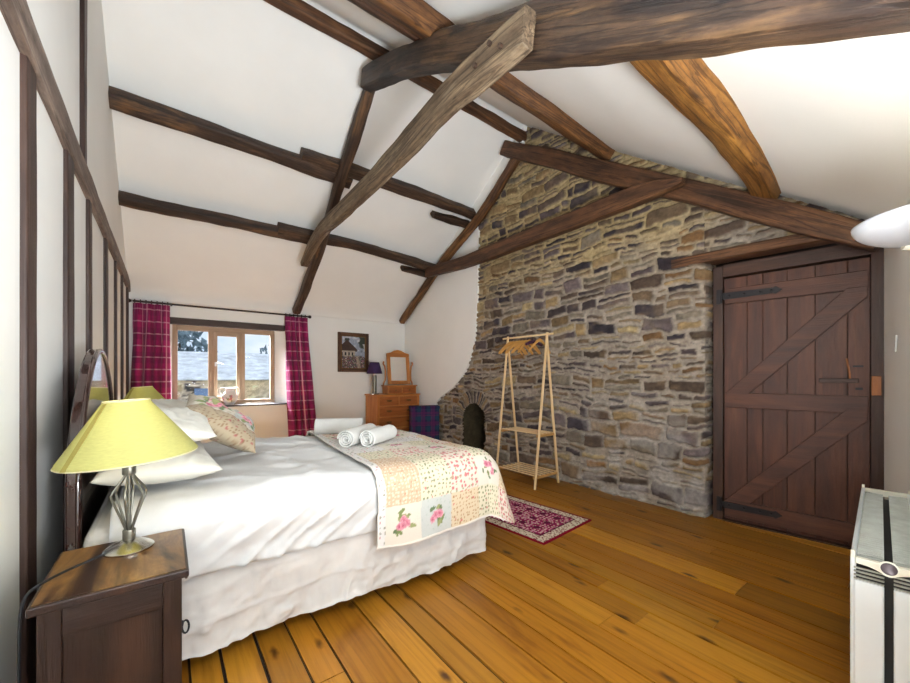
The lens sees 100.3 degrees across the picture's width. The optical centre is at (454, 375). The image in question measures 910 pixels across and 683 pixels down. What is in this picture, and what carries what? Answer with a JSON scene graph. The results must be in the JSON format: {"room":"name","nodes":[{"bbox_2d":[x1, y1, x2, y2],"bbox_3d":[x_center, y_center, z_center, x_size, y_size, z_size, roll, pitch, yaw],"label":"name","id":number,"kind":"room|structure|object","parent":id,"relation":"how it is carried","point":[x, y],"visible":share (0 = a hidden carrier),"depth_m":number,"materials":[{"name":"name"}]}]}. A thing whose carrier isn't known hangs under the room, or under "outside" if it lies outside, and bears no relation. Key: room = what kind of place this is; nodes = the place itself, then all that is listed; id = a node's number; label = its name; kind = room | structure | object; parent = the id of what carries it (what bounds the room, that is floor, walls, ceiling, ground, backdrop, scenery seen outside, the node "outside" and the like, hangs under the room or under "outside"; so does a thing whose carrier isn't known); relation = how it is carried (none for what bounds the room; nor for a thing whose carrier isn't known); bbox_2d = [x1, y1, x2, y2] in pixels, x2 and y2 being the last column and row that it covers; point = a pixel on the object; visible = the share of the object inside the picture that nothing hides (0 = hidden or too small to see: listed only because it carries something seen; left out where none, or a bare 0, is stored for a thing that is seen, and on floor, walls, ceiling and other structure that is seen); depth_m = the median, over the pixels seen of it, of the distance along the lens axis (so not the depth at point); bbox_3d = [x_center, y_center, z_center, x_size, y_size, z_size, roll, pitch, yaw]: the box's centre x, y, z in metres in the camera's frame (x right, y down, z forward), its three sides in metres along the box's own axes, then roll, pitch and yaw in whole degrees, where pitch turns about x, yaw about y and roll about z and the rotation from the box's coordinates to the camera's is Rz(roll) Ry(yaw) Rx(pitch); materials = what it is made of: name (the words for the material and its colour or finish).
{"room":"bedroom","nodes":[
{"label":"bedroom","id":0,"kind":"room"},
{"bbox_2d":[0,0,125,682],"bbox_3d":[-2.050,-1.000,1.897,0.200,4.600,7.600,0,0,-37],"label":"wall","id":1,"kind":"structure","parent":0,"point":[57,22],"depth_m":1.56,"materials":[{"name":"white paint"}]},
{"bbox_2d":[0,0,130,291],"bbox_3d":[-1.937,-1.132,1.913,0.066,0.159,7.190,0,0,-37],"label":"wall rail","id":2,"kind":"object","parent":1,"relation":"attached to","point":[16,14],"visible":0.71,"depth_m":1.53,"materials":[{"name":"brown wood"}]},
{"bbox_2d":[79,0,86,162],"bbox_3d":[-2.124,-2.050,2.153,0.052,1.700,0.105,0,0,-37],"label":"timber post","id":3,"kind":"object","parent":2,"relation":"on","point":[83,3],"visible":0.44,"depth_m":2.12,"materials":[{"name":"brown wood"}]},
{"bbox_2d":[129,299,404,442],"bbox_3d":[-2.552,-0.200,6.173,4.800,3.000,0.320,0,0,-37],"label":"wall","id":4,"kind":"structure","parent":0,"point":[337,394],"depth_m":6.25,"materials":[{"name":"white paint"}]},
{"bbox_2d":[129,299,310,317],"bbox_3d":[-3.200,-0.940,5.407,2.242,0.052,0.106,0,0,-37],"label":"curtain rod","id":5,"kind":"object","parent":4,"relation":"attached to","point":[130,300],"visible":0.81,"depth_m":5.28,"materials":[{"name":"black metal"}]},
{"bbox_2d":[130,299,170,398],"bbox_3d":[-3.892,0.067,4.844,0.441,2.067,0.178,0,0,-37],"label":"curtain","id":6,"kind":"object","parent":5,"relation":"hanging from","point":[151,353],"visible":0.59,"depth_m":4.83,"materials":[{"name":"fabric"}]},
{"bbox_2d":[285,313,315,436],"bbox_3d":[-2.402,0.067,5.974,0.520,2.067,0.171,0,0,-37],"label":"curtain","id":7,"kind":"object","parent":5,"relation":"hanging from","point":[301,414],"visible":0.9,"depth_m":5.90,"materials":[{"name":"fabric"}]},
{"bbox_2d":[172,324,274,403],"bbox_3d":[-3.373,-0.145,5.618,1.295,1.130,0.111,0,0,-37],"label":"window","id":8,"kind":"structure","parent":4,"relation":"in","point":[213,332],"depth_m":5.59,"materials":[{"name":"brown wood"}]},
{"bbox_2d":[170,317,284,330],"bbox_3d":[-3.238,-0.742,5.514,1.500,0.085,0.116,0,0,-37],"label":"trim","id":9,"kind":"structure","parent":4,"relation":"attached to","point":[173,320],"depth_m":5.42,"materials":[{"name":"brown wood"}]},
{"bbox_2d":[224,402,286,406],"bbox_3d":[-3.285,0.428,5.522,1.544,0.022,0.240,0,0,-37],"label":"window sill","id":10,"kind":"structure","parent":4,"relation":"attached to","point":[275,403],"depth_m":5.64,"materials":[{"name":"wood"}]},
{"bbox_2d":[219,387,239,404],"bbox_3d":[-3.277,0.289,5.530,0.202,0.256,0.197,0,0,6],"label":"vase","id":11,"kind":"object","parent":10,"relation":"on","point":[229,396],"visible":1,"depth_m":5.47,"materials":[{"name":"white ceramic"}]},
{"bbox_2d":[338,332,368,371],"bbox_3d":[-1.752,-0.407,6.560,0.555,0.675,0.031,0,0,-37],"label":"framed picture","id":12,"kind":"object","parent":4,"relation":"attached to","point":[353,348],"visible":1,"depth_m":6.56,"materials":[{"name":"red wood"}]},
{"bbox_2d":[342,336,364,367],"bbox_3d":[-1.756,-0.407,6.566,0.435,0.555,0.001,0,0,-37],"label":"print","id":13,"kind":"object","parent":12,"relation":"attached to","point":[353,348],"depth_m":6.57},
{"bbox_2d":[102,0,909,324],"bbox_3d":[-0.559,-2.014,3.548,4.818,2.556,6.510,0,0,-37],"label":"ceiling","id":14,"kind":"structure","parent":0,"point":[830,121],"depth_m":3.55,"materials":[{"name":"white paint"}]},
{"bbox_2d":[292,89,374,313],"bbox_3d":[-1.641,-1.927,4.816,0.128,1.962,2.725,0,0,-37],"label":"rafter","id":15,"kind":"object","parent":14,"relation":"attached to","point":[362,110],"visible":0.77,"depth_m":4.31,"materials":[{"name":"brown wood"}]},
{"bbox_2d":[118,190,307,243],"bbox_3d":[-2.627,-1.805,4.455,2.042,0.151,0.176,0,0,-37],"label":"purlin","id":16,"kind":"object","parent":15,"relation":"on","point":[126,199],"visible":0.8,"depth_m":4.23,"materials":[{"name":"brown wood"}]},
{"bbox_2d":[108,86,352,188],"bbox_3d":[-2.100,-2.346,3.867,2.174,0.200,0.190,0,0,-39],"label":"purlin","id":17,"kind":"object","parent":15,"relation":"on","point":[125,102],"visible":0.78,"depth_m":3.59,"materials":[{"name":"brown wood"}]},
{"bbox_2d":[300,147,475,219],"bbox_3d":[-0.694,-2.396,4.852,2.441,0.187,0.181,0,0,-37],"label":"purlin","id":18,"kind":"object","parent":15,"relation":"on","point":[357,172],"visible":0.83,"depth_m":4.79,"materials":[{"name":"brown wood"}]},
{"bbox_2d":[263,0,526,141],"bbox_3d":[-0.720,-3.036,3.596,4.042,0.130,0.133,0,0,-38],"label":"ridge beam","id":19,"kind":"structure","parent":14,"relation":"attached to","point":[300,10],"depth_m":3.44,"materials":[{"name":"brown wood"}]},
{"bbox_2d":[182,464,850,682],"bbox_3d":[-0.238,1.256,3.209,4.800,0.113,7.700,0,0,-37],"label":"floor","id":20,"kind":"structure","parent":0,"point":[639,592],"depth_m":1.91,"materials":[{"name":"brown wood"}]},
{"bbox_2d":[19,53,36,682],"bbox_3d":[-1.475,0.065,1.297,0.052,2.270,0.125,0,0,-37],"label":"stud","id":21,"kind":"object","parent":20,"relation":"on","point":[28,83],"visible":0.46,"depth_m":1.27,"materials":[{"name":"brown wood"}]},
{"bbox_2d":[63,149,74,551],"bbox_3d":[-1.883,0.065,1.834,0.052,2.270,0.158,0,0,-37],"label":"stud","id":22,"kind":"object","parent":20,"relation":"on","point":[68,164],"visible":0.25,"depth_m":1.79,"materials":[{"name":"brown wood"}]},
{"bbox_2d":[86,199,92,352],"bbox_3d":[-2.246,0.065,2.313,0.052,2.270,0.104,0,0,-37],"label":"stud","id":23,"kind":"object","parent":20,"relation":"on","point":[89,338],"visible":0.22,"depth_m":2.29,"materials":[{"name":"brown wood"}]},
{"bbox_2d":[103,238,107,358],"bbox_3d":[-2.736,0.065,2.959,0.051,2.270,0.134,0,0,-37],"label":"stud","id":24,"kind":"object","parent":20,"relation":"on","point":[105,242],"visible":0.21,"depth_m":2.92,"materials":[{"name":"brown wood"}]},
{"bbox_2d":[25,529,189,682],"bbox_3d":[-1.051,0.890,1.202,0.340,0.620,0.390,0,0,-37],"label":"nightstand","id":25,"kind":"object","parent":20,"relation":"on","point":[102,619],"visible":1,"depth_m":1.08,"materials":[{"name":"brown wood"}]},
{"bbox_2d":[17,398,198,682],"bbox_3d":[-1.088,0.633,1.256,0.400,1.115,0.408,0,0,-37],"label":"bedside lamp","id":26,"kind":"object","parent":25,"relation":"on","point":[126,434],"visible":1,"depth_m":1.20,"materials":[{"name":"yellow fabric"}]},
{"bbox_2d":[114,261,117,399],"bbox_3d":[-3.165,0.065,3.524,0.052,2.270,0.106,0,0,-37],"label":"stud","id":27,"kind":"object","parent":20,"relation":"on","point":[115,262],"visible":0.25,"depth_m":3.49,"materials":[{"name":"brown wood"}]},
{"bbox_2d":[120,275,123,399],"bbox_3d":[-3.551,0.065,4.032,0.052,2.270,0.117,0,0,-37],"label":"stud","id":28,"kind":"object","parent":20,"relation":"on","point":[121,276],"visible":0.35,"depth_m":4.00,"materials":[{"name":"brown wood"}]},
{"bbox_2d":[126,287,128,394],"bbox_3d":[-3.970,0.065,4.583,0.051,2.270,0.165,0,0,-37],"label":"stud","id":29,"kind":"object","parent":20,"relation":"on","point":[127,289],"visible":0.24,"depth_m":4.53,"materials":[{"name":"brown wood"}]},
{"bbox_2d":[65,349,486,660],"bbox_3d":[-1.019,0.531,2.487,1.991,1.337,1.591,0,0,-37],"label":"bed","id":30,"kind":"object","parent":20,"relation":"on","point":[224,607],"visible":0.29,"depth_m":1.71,"materials":[{"name":"white fabric"}]},
{"bbox_2d":[109,435,377,580],"bbox_3d":[-1.017,0.629,2.488,1.720,0.346,1.706,0,0,-37],"label":"duvet","id":31,"kind":"object","parent":30,"relation":"on","point":[296,492],"visible":0.48,"depth_m":1.69,"materials":[{"name":"white fabric"}]},
{"bbox_2d":[90,441,222,485],"bbox_3d":[-1.381,0.390,1.776,0.420,0.156,0.680,0,0,-39],"label":"pillow","id":32,"kind":"object","parent":31,"relation":"on","point":[197,463],"visible":0.56,"depth_m":1.57,"materials":[{"name":"white fabric"}]},
{"bbox_2d":[160,407,216,441],"bbox_3d":[-1.385,0.225,1.786,0.419,0.159,0.681,0,0,-35],"label":"pillow","id":33,"kind":"object","parent":32,"relation":"on","point":[195,425],"visible":0.33,"depth_m":1.68,"materials":[{"name":"white fabric"}]},
{"bbox_2d":[186,393,255,452],"bbox_3d":[-1.327,0.263,2.157,0.346,0.325,0.462,0,0,-28],"label":"floral cushion","id":34,"kind":"object","parent":33,"relation":"on","point":[233,429],"visible":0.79,"depth_m":2.06,"materials":[{"name":"fabric"}]},
{"bbox_2d":[306,425,514,549],"bbox_3d":[-0.479,0.697,2.877,0.965,0.476,1.784,0,0,-34],"label":"quilt","id":35,"kind":"object","parent":31,"relation":"on","point":[427,487],"visible":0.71,"depth_m":2.17,"materials":[{"name":"fabric"}]},
{"bbox_2d":[314,418,363,433],"bbox_3d":[-0.930,0.404,3.067,0.375,0.126,0.142,0,0,-8],"label":"rolled towel","id":36,"kind":"object","parent":35,"relation":"on","point":[332,425],"visible":0.91,"depth_m":3.01,"materials":[{"name":"white fabric"}]},
{"bbox_2d":[337,423,375,446],"bbox_3d":[-0.667,0.403,2.623,0.124,0.112,0.380,0,0,12],"label":"rolled towel","id":37,"kind":"object","parent":35,"relation":"on","point":[349,437],"visible":0.67,"depth_m":2.47,"materials":[{"name":"white fabric"}]},
{"bbox_2d":[359,424,396,446],"bbox_3d":[-0.525,0.406,2.624,0.115,0.107,0.356,0,0,16],"label":"rolled towel","id":38,"kind":"object","parent":35,"relation":"on","point":[370,437],"visible":1,"depth_m":2.52,"materials":[{"name":"white fabric"}]},
{"bbox_2d":[365,393,419,431],"bbox_3d":[-1.081,0.753,6.609,0.830,0.893,0.504,0,0,-37],"label":"dresser","id":39,"kind":"object","parent":20,"relation":"on","point":[382,409],"visible":0.53,"depth_m":6.38,"materials":[{"name":"orange wood"}]},
{"bbox_2d":[367,362,381,394],"bbox_3d":[-1.344,0.040,6.343,0.260,0.535,0.260,0,0,-37],"label":"table lamp","id":40,"kind":"object","parent":39,"relation":"on","point":[374,368],"visible":0.98,"depth_m":6.28,"materials":[{"name":"purple fabric"}]},
{"bbox_2d":[381,350,416,393],"bbox_3d":[-0.967,-0.076,6.658,0.611,0.767,0.244,0,0,-37],"label":"mirror","id":41,"kind":"object","parent":39,"relation":"on","point":[398,369],"visible":1,"depth_m":6.65,"materials":[{"name":"orange wood"}]},
{"bbox_2d":[390,357,406,380],"bbox_3d":[-0.996,-0.123,6.695,0.320,0.420,0.010,0,-6,-37],"label":"mirror glass","id":42,"kind":"object","parent":41,"relation":"attached to","point":[398,365],"depth_m":6.69,"materials":[{"name":"white"}]},
{"bbox_2d":[409,405,439,439],"bbox_3d":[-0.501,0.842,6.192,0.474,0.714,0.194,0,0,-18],"label":"armchair","id":43,"kind":"object","parent":20,"relation":"on","point":[423,419],"visible":0.77,"depth_m":6.11,"materials":[{"name":"fabric"}]},
{"bbox_2d":[496,332,558,489],"bbox_3d":[0.822,0.362,4.375,0.437,1.676,0.755,0,0,-37],"label":"clothes rack","id":44,"kind":"object","parent":20,"relation":"on","point":[539,433],"visible":0.96,"depth_m":4.25,"materials":[{"name":"brown wood"}]},
{"bbox_2d":[499,339,522,354],"bbox_3d":[0.673,-0.362,4.572,0.400,0.215,0.012,0,0,-37],"label":"hanger","id":45,"kind":"object","parent":44,"relation":"hanging from","point":[511,339],"visible":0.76,"depth_m":4.53,"materials":[{"name":"brown wood"}]},
{"bbox_2d":[500,337,525,354],"bbox_3d":[0.697,-0.362,4.540,0.400,0.215,0.012,0,0,-34],"label":"hanger","id":46,"kind":"object","parent":44,"relation":"hanging from","point":[510,343],"visible":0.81,"depth_m":4.51,"materials":[{"name":"brown wood"}]},
{"bbox_2d":[505,336,527,354],"bbox_3d":[0.730,-0.362,4.496,0.400,0.215,0.012,0,0,-41],"label":"hanger","id":47,"kind":"object","parent":44,"relation":"hanging from","point":[525,351],"visible":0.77,"depth_m":4.47,"materials":[{"name":"brown wood"}]},
{"bbox_2d":[507,338,531,353],"bbox_3d":[0.760,-0.362,4.457,0.400,0.215,0.012,0,0,-33],"label":"hanger","id":48,"kind":"object","parent":44,"relation":"hanging from","point":[517,342],"visible":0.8,"depth_m":4.41,"materials":[{"name":"brown wood"}]},
{"bbox_2d":[511,340,532,354],"bbox_3d":[0.787,-0.362,4.421,0.400,0.215,0.013,0,0,-42],"label":"hanger","id":49,"kind":"object","parent":44,"relation":"hanging from","point":[527,346],"visible":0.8,"depth_m":4.40,"materials":[{"name":"brown wood"}]},
{"bbox_2d":[513,335,538,353],"bbox_3d":[0.821,-0.362,4.377,0.400,0.215,0.013,0,0,-31],"label":"hanger","id":50,"kind":"object","parent":44,"relation":"hanging from","point":[524,341],"visible":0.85,"depth_m":4.34,"materials":[{"name":"brown wood"}]},
{"bbox_2d":[518,338,540,353],"bbox_3d":[0.851,-0.362,4.337,0.400,0.215,0.012,0,0,-40],"label":"hanger","id":51,"kind":"object","parent":44,"relation":"hanging from","point":[523,345],"visible":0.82,"depth_m":4.31,"materials":[{"name":"brown wood"}]},
{"bbox_2d":[525,334,541,345],"bbox_3d":[0.890,-0.404,4.285,0.270,0.132,0.040,0,0,-37],"label":"hanger","id":52,"kind":"object","parent":44,"relation":"hanging from","point":[530,341],"visible":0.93,"depth_m":4.25,"materials":[{"name":"purple fabric"}]},
{"bbox_2d":[528,336,550,353],"bbox_3d":[0.942,-0.362,4.218,0.400,0.215,0.013,0,0,-42],"label":"hanger","id":53,"kind":"object","parent":44,"relation":"hanging from","point":[539,339],"visible":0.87,"depth_m":4.18,"materials":[{"name":"brown wood"}]},
{"bbox_2d":[485,494,591,544],"bbox_3d":[0.493,1.194,3.348,0.684,0.008,1.156,0,0,-42],"label":"rug","id":54,"kind":"object","parent":20,"relation":"on","point":[541,524],"visible":0.56,"depth_m":3.11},
{"bbox_2d":[850,484,909,682],"bbox_3d":[1.663,0.868,1.463,1.111,0.665,0.158,0,0,-42],"label":"radiator","id":55,"kind":"object","parent":20,"relation":"on","point":[880,549],"visible":1,"depth_m":1.15,"materials":[{"name":"white metal"}]},
{"bbox_2d":[854,566,883,586],"bbox_3d":[1.238,0.599,1.137,0.006,0.037,0.062,0,0,-42],"label":"grille","id":56,"kind":"object","parent":55,"relation":"attached to","point":[863,582],"depth_m":1.14,"materials":[{"name":"grey metal"}]},
{"bbox_2d":[857,492,883,561],"bbox_3d":[1.644,0.570,1.498,1.022,0.009,0.060,0,0,-42],"label":"grille","id":57,"kind":"object","parent":55,"relation":"attached to","point":[870,514],"depth_m":1.43,"materials":[{"name":"grey metal"}]},
{"bbox_2d":[889,496,909,567],"bbox_3d":[1.696,0.570,1.440,1.022,0.009,0.060,0,0,-42],"label":"grille","id":58,"kind":"object","parent":55,"relation":"attached to","point":[899,508],"depth_m":1.40,"materials":[{"name":"grey metal"}]},
{"bbox_2d":[894,577,909,593],"bbox_3d":[1.292,0.599,1.078,0.006,0.037,0.062,0,0,-42],"label":"grille","id":59,"kind":"object","parent":55,"relation":"attached to","point":[896,591],"depth_m":1.09,"materials":[{"name":"grey metal"}]},
{"bbox_3d":[-2.311,0.890,2.834,0.340,0.620,0.390,0,0,-37],"label":"cabinet","id":60,"kind":"object","parent":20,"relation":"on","visible":0},
{"bbox_2d":[124,386,164,398],"bbox_3d":[-2.362,0.328,2.890,0.374,0.503,0.375,0,0,-37],"label":"bedside lamp","id":61,"kind":"object","parent":60,"relation":"on","point":[151,392],"visible":0.23,"depth_m":2.83,"materials":[{"name":"yellow fabric"}]},
{"bbox_2d":[405,125,864,521],"bbox_3d":[1.525,-1.000,4.547,0.782,5.000,8.200,0,0,-37],"label":"wall","id":62,"kind":"structure","parent":0,"point":[631,343],"depth_m":4.08,"materials":[{"name":"stone"}]},
{"bbox_2d":[400,265,427,277],"bbox_3d":[-0.591,-1.683,6.196,0.654,0.133,0.124,0,0,-40],"label":"purlin","id":63,"kind":"object","parent":62,"relation":"attached to","point":[419,272],"visible":0.65,"depth_m":6.08,"materials":[{"name":"brown wood"}]},
{"bbox_2d":[430,210,469,227],"bbox_3d":[-0.059,-2.269,5.503,0.644,0.124,0.148,0,0,-37],"label":"purlin","id":64,"kind":"object","parent":62,"relation":"attached to","point":[449,219],"visible":0.91,"depth_m":5.46,"materials":[{"name":"brown wood"}]},
{"bbox_2d":[399,142,521,323],"bbox_3d":[-0.071,-1.931,5.898,0.125,1.922,3.094,0,0,-37],"label":"rafter","id":65,"kind":"object","parent":62,"relation":"attached to","point":[512,164],"visible":0.82,"depth_m":5.46,"materials":[{"name":"brown wood"}]},
{"bbox_2d":[277,222,435,270],"bbox_3d":[-1.224,-1.801,5.503,2.509,0.224,0.187,0,0,-40],"label":"purlin","id":66,"kind":"object","parent":65,"relation":"on","point":[305,234],"visible":0.8,"depth_m":5.32,"materials":[{"name":"brown wood"}]},
{"bbox_2d":[500,140,879,251],"bbox_3d":[1.619,-1.881,3.604,0.130,2.226,3.309,0,0,-37],"label":"rafter","id":67,"kind":"object","parent":62,"relation":"attached to","point":[791,217],"visible":0.91,"depth_m":2.97,"materials":[{"name":"brown wood"}]},
{"bbox_2d":[425,177,685,277],"bbox_3d":[0.709,-1.627,4.633,0.093,0.221,3.846,0,0,-37],"label":"tie beam","id":68,"kind":"structure","parent":67,"relation":"attached to","point":[629,198],"depth_m":3.96,"materials":[{"name":"brown wood"}]},
{"bbox_2d":[629,58,781,198],"bbox_3d":[1.453,-1.529,2.176,2.082,0.565,0.267,0,0,-34],"label":"purlin","id":69,"kind":"object","parent":67,"relation":"on","point":[689,85],"visible":0.69,"depth_m":2.10,"materials":[{"name":"brown wood"}]},
{"bbox_2d":[671,220,864,268],"bbox_3d":[2.354,-0.980,2.954,0.176,0.117,1.202,0,0,-37],"label":"lintel","id":70,"kind":"object","parent":62,"relation":"attached to","point":[796,241],"visible":0.66,"depth_m":2.94,"materials":[{"name":"red wood"}]},
{"bbox_2d":[713,245,883,549],"bbox_3d":[2.547,0.142,2.889,0.135,2.135,0.978,0,0,-44],"label":"door","id":71,"kind":"structure","parent":62,"relation":"in","point":[784,415],"depth_m":2.84,"materials":[{"name":"brown wood"}]},
{"bbox_2d":[884,198,909,499],"bbox_3d":[1.638,-0.125,0.641,4.638,2.850,1.309,0,0,-41],"label":"wall","id":72,"kind":"structure","parent":0,"point":[896,260],"depth_m":2.25,"materials":[{"name":"white paint"}]},
{"bbox_2d":[360,0,909,92],"bbox_3d":[0.221,-1.899,2.247,0.148,2.027,3.557,0,0,-37],"label":"rafter","id":73,"kind":"object","parent":72,"relation":"attached to","point":[568,33],"visible":0.85,"depth_m":1.47,"materials":[{"name":"brown wood"}]},
{"bbox_2d":[348,0,419,40],"bbox_3d":[-1.006,-2.600,2.319,2.041,0.165,0.160,0,0,-37],"label":"purlin","id":74,"kind":"object","parent":73,"relation":"on","point":[370,10],"visible":0.39,"depth_m":2.70,"materials":[{"name":"red wood"}]},
{"bbox_2d":[300,4,535,266],"bbox_3d":[-0.800,-1.633,3.394,0.110,0.442,3.854,0,0,-37],"label":"tie beam","id":75,"kind":"structure","parent":73,"relation":"attached to","point":[513,40],"depth_m":2.38,"materials":[{"name":"brown wood"}]},
{"bbox_2d":[361,0,614,159],"bbox_3d":[-0.079,-2.400,2.743,4.033,0.403,0.360,0,0,-37],"label":"purlin","id":76,"kind":"object","parent":73,"relation":"on","point":[418,17],"visible":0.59,"depth_m":3.17,"materials":[{"name":"orange wood"}]},
{"bbox_2d":[851,204,909,249],"bbox_3d":[1.439,-0.452,1.234,0.416,0.117,0.213,0,0,-42],"label":"uplighter","id":77,"kind":"object","parent":72,"relation":"attached to","point":[889,229],"visible":1,"depth_m":1.19,"materials":[{"name":"white ceramic"}]},
{"bbox_2d":[895,335,896,351],"bbox_3d":[2.600,-0.192,2.241,0.008,0.097,0.020,0,0,34],"label":"light switch","id":78,"kind":"object","parent":72,"relation":"attached to","point":[895,335],"visible":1,"depth_m":2.24,"materials":[{"name":"white plastic"}]},
{"label":"outside","id":79,"kind":"structure","parent":0,"visible":0},
{"bbox_3d":[-12.121,4.100,20.931,60.000,0.200,34.000,0,0,-37],"label":"ground","id":80,"kind":"structure","parent":79,"visible":0},
{"bbox_2d":[178,325,217,351],"bbox_3d":[-15.855,0.434,21.835,3.813,7.147,3.582,0,0,-37],"label":"tree","id":81,"kind":"object","parent":80,"relation":"on","point":[184,337],"visible":0.13,"depth_m":21.81,"materials":[{"name":"grey plant"}]},
{"bbox_2d":[178,351,268,400],"bbox_3d":[-8.720,1.465,16.450,16.600,5.070,4.350,0,0,-37],"label":"barn","id":82,"kind":"object","parent":80,"relation":"on","point":[192,366],"visible":0.08,"depth_m":14.81,"materials":[{"name":"stone"}]},
{"bbox_3d":[-1.834,0.391,2.374,0.420,0.151,0.680,2,-1,-35],"label":"pillow","id":83,"kind":"object","parent":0,"visible":0},
{"bbox_2d":[131,398,186,407],"bbox_3d":[-1.833,0.222,2.375,0.418,0.161,0.681,0,0,-40],"label":"pillow","id":84,"kind":"object","parent":83,"relation":"on","point":[161,403],"visible":0.2,"depth_m":2.35,"materials":[{"name":"white fabric"}]},
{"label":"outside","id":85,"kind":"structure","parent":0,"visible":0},
{"bbox_2d":[260,345,267,353],"bbox_3d":[-19.113,0.076,40.890,5.266,7.864,5.168,0,0,-8],"label":"tree","id":86,"kind":"object","parent":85,"point":[264,348],"visible":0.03,"depth_m":40.06,"materials":[{"name":"grey plant"}]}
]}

